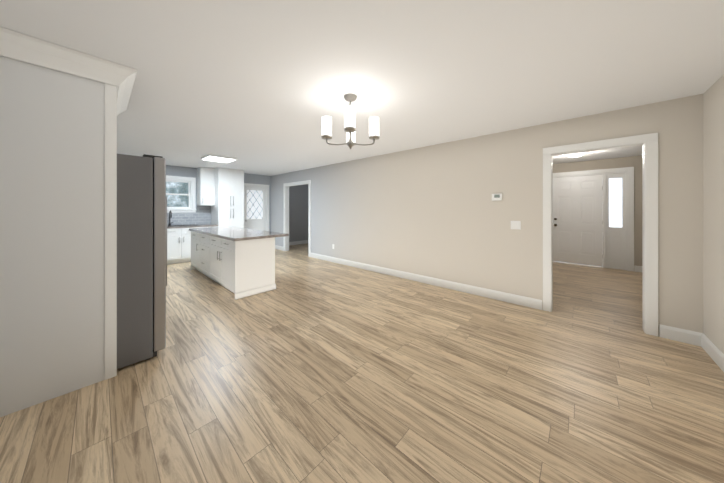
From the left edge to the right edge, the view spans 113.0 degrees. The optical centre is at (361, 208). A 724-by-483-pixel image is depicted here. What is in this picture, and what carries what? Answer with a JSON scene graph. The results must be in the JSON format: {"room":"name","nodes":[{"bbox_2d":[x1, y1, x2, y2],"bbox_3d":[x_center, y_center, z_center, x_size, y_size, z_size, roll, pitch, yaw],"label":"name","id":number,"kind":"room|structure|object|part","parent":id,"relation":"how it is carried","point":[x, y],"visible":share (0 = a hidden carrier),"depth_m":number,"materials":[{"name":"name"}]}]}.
{"room":"kitchen","nodes":[
{"label":"kitchen","id":0,"kind":"room"},
{"bbox_2d":[166,165,269,230],"bbox_3d":[-4.694,0.110,6.481,0.120,2.440,4.590,0,0,42],"label":"wall","id":1,"kind":"structure","parent":0,"point":[170,170],"depth_m":6.57,"materials":[{"name":"beige paint"}]},
{"bbox_2d":[166,175,196,212],"bbox_3d":[-4.859,-0.370,6.260,0.155,0.950,0.890,0,0,42],"label":"kitchen window","id":2,"kind":"structure","parent":1,"relation":"in","point":[191,189],"depth_m":6.39,"materials":[{"name":"white"}]},
{"bbox_2d":[244,186,266,230],"bbox_3d":[-3.474,0.300,7.785,0.158,2.058,0.779,0,0,42],"label":"back door","id":3,"kind":"structure","parent":1,"relation":"in","point":[255,207],"depth_m":7.81,"materials":[{"name":"white"}]},
{"bbox_2d":[244,183,268,230],"bbox_3d":[-3.440,0.266,7.753,0.018,2.130,0.920,0,0,42],"label":"door frame","id":4,"kind":"structure","parent":1,"relation":"attached to","point":[258,185],"depth_m":8.04,"materials":[{"name":"white wood"}]},
{"bbox_2d":[0,243,723,482],"bbox_3d":[0.161,1.370,4.556,9.890,0.080,8.590,0,0,42],"label":"floor","id":5,"kind":"structure","parent":0,"point":[310,370],"depth_m":1.71,"materials":[{"name":"brown wood"}]},
{"bbox_2d":[0,27,136,416],"bbox_3d":[-2.521,0.111,1.967,1.148,2.438,0.906,0,0,42],"label":"enclosure","id":6,"kind":"object","parent":5,"relation":"on","point":[61,108],"visible":1,"depth_m":1.69,"materials":[{"name":"white"}]},
{"bbox_2d":[117,154,166,368],"bbox_3d":[-2.413,0.428,2.157,0.910,1.802,0.997,0,0,42],"label":"refrigerator","id":7,"kind":"object","parent":5,"relation":"on","point":[141,252],"visible":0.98,"depth_m":2.06,"materials":[{"name":"grey metal"}]},
{"bbox_2d":[167,229,190,264],"bbox_3d":[-4.606,0.898,6.028,0.618,0.865,0.873,0,0,42],"label":"base cabinet","id":8,"kind":"object","parent":5,"relation":"on","point":[178,240],"depth_m":5.79,"materials":[{"name":"white wood"}]},
{"bbox_2d":[167,225,202,228],"bbox_3d":[-5.022,0.445,5.563,0.630,0.040,2.848,0,0,42],"label":"countertop","id":9,"kind":"structure","parent":8,"relation":"on","point":[168,226],"depth_m":5.94,"materials":[{"name":"grey stone"}]},
{"bbox_2d":[203,225,217,227],"bbox_3d":[-4.227,0.898,6.443,0.618,0.865,0.476,0,0,42],"label":"base cabinet","id":10,"kind":"object","parent":5,"relation":"on","point":[204,226],"depth_m":6.25,"materials":[{"name":"white wood"}]},
{"bbox_2d":[197,167,243,227],"bbox_3d":[-3.946,0.111,6.726,0.652,2.438,1.000,0,0,42],"label":"tall cabinet","id":11,"kind":"object","parent":5,"relation":"on","point":[220,191],"visible":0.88,"depth_m":6.56,"materials":[{"name":"white wood"}]},
{"bbox_2d":[190,230,275,299],"bbox_3d":[-2.580,0.900,4.571,2.540,0.860,0.662,0,0,42],"label":"kitchen island","id":12,"kind":"object","parent":5,"relation":"on","point":[239,262],"depth_m":3.81,"materials":[{"name":"white painted wood"},{"name":"granite countertop"},{"name":"brushed nickel"}]},
{"bbox_2d":[197,226,288,241],"bbox_3d":[-2.505,0.450,4.653,2.580,0.040,0.880,0,0,42],"label":"island countertop","id":13,"kind":"structure","parent":12,"relation":"on","point":[239,234],"depth_m":4.16,"materials":[{"name":"grey stone"}]},
{"bbox_2d":[0,0,723,175],"bbox_3d":[0.161,-1.160,4.556,9.890,0.100,8.590,0,0,42],"label":"ceiling","id":14,"kind":"structure","parent":0,"point":[260,87],"depth_m":1.86,"materials":[{"name":"paint"}]},
{"bbox_2d":[201,154,236,162],"bbox_3d":[-3.141,-1.089,5.261,0.540,0.039,0.540,0,0,42],"label":"recessed light","id":15,"kind":"object","parent":14,"relation":"in","point":[209,157],"visible":0.98,"depth_m":5.19,"materials":[{"name":"white"}]},
{"bbox_2d":[321,93,379,149],"bbox_3d":[-0.114,-0.850,2.377,0.446,0.519,0.446,0,0,42],"label":"chandelier","id":16,"kind":"object","parent":14,"relation":"hanging from","point":[350,121],"visible":1,"depth_m":2.33,"materials":[{"name":"white glass"}]},
{"bbox_3d":[-0.114,-0.805,2.377,0.438,0.185,0.438,0,0,42],"label":"lamp shade","id":17,"kind":"part","parent":16,"relation":"part of","materials":[{"name":"white glass"}]},
{"bbox_2d":[565,152,585,156],"bbox_3d":[4.223,-1.069,4.742,0.330,0.079,0.330,0,0,42],"label":"light","id":18,"kind":"object","parent":14,"relation":"attached to","point":[575,154],"visible":0.71,"depth_m":4.67,"materials":[{"name":"white"}]},
{"bbox_2d":[270,94,701,335],"bbox_3d":[0.139,0.110,5.273,8.890,2.440,0.120,0,0,42],"label":"wall","id":19,"kind":"structure","parent":0,"point":[434,211],"depth_m":3.68,"materials":[{"name":"beige paint"}]},
{"bbox_2d":[275,245,282,250],"bbox_3d":[-2.796,1.266,7.842,0.850,0.128,0.039,0,0,42],"label":"baseboard","id":20,"kind":"structure","parent":19,"relation":"attached to","point":[277,247],"depth_m":7.76,"materials":[{"name":"white wood"}]},
{"bbox_2d":[289,240,307,245],"bbox_3d":[-2.275,1.267,9.033,0.015,0.128,2.180,0,0,42],"label":"baseboard","id":21,"kind":"structure","parent":19,"relation":"attached to","point":[303,241],"depth_m":8.92,"materials":[{"name":"white wood"}]},
{"bbox_2d":[310,253,541,309],"bbox_3d":[0.477,1.266,4.872,5.110,0.128,0.015,0,0,42],"label":"baseboard","id":22,"kind":"structure","parent":19,"relation":"attached to","point":[493,294],"depth_m":4.02,"materials":[{"name":"white wood"}]},
{"bbox_2d":[492,193,501,200],"bbox_3d":[1.969,-0.170,3.503,0.130,0.100,0.027,0,0,42],"label":"thermostat","id":23,"kind":"object","parent":19,"relation":"attached to","point":[495,197],"visible":0.98,"depth_m":3.49,"materials":[{"name":"white plastic"}]},
{"bbox_2d":[511,221,520,229],"bbox_3d":[2.147,0.230,3.352,0.120,0.120,0.010,0,0,42],"label":"switch plate","id":24,"kind":"object","parent":19,"relation":"attached to","point":[516,225],"visible":1,"depth_m":3.34,"materials":[{"name":"white plastic"}]},
{"bbox_2d":[553,171,627,270],"bbox_3d":[5.245,0.260,5.612,1.323,2.138,0.169,0,0,42],"label":"front door","id":25,"kind":"structure","parent":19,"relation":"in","point":[584,233],"depth_m":5.58,"materials":[{"name":"white wood"}]},
{"bbox_2d":[553,167,633,270],"bbox_3d":[5.218,0.221,5.582,1.482,2.219,0.018,0,0,42],"label":"door frame","id":26,"kind":"structure","parent":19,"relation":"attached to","point":[630,170],"depth_m":5.12,"materials":[{"name":"white wood"}]},
{"bbox_2d":[634,265,641,271],"bbox_3d":[6.141,1.266,4.741,1.003,0.128,0.015,0,0,42],"label":"baseboard","id":27,"kind":"structure","parent":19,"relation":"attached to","point":[636,268],"depth_m":5.05,"materials":[{"name":"white wood"}]},
{"bbox_2d":[659,324,698,342],"bbox_3d":[3.638,1.265,2.172,1.239,0.128,0.015,0,0,42],"label":"baseboard","id":28,"kind":"structure","parent":19,"relation":"attached to","point":[684,334],"depth_m":2.40,"materials":[{"name":"white wood"}]},
{"bbox_2d":[702,75,723,353],"bbox_3d":[1.784,0.109,0.571,0.120,2.440,4.590,0,0,42],"label":"wall","id":29,"kind":"structure","parent":0,"point":[713,98],"depth_m":2.14,"materials":[{"name":"beige paint"}]},
{"bbox_2d":[699,332,723,371],"bbox_3d":[1.727,1.265,0.609,0.015,0.128,4.629,0,0,42],"label":"baseboard","id":30,"kind":"structure","parent":29,"relation":"attached to","point":[710,348],"depth_m":2.13,"materials":[{"name":"white wood"}]},
{"label":"outside","id":31,"kind":"structure","parent":0,"visible":0},
{"bbox_2d":[166,182,188,206],"bbox_3d":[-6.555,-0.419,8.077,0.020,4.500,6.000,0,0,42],"label":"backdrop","id":32,"kind":"structure","parent":31,"point":[173,203],"depth_m":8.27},
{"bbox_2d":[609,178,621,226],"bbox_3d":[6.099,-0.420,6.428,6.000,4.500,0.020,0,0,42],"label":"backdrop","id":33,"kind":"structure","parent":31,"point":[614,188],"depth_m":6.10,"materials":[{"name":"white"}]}
]}

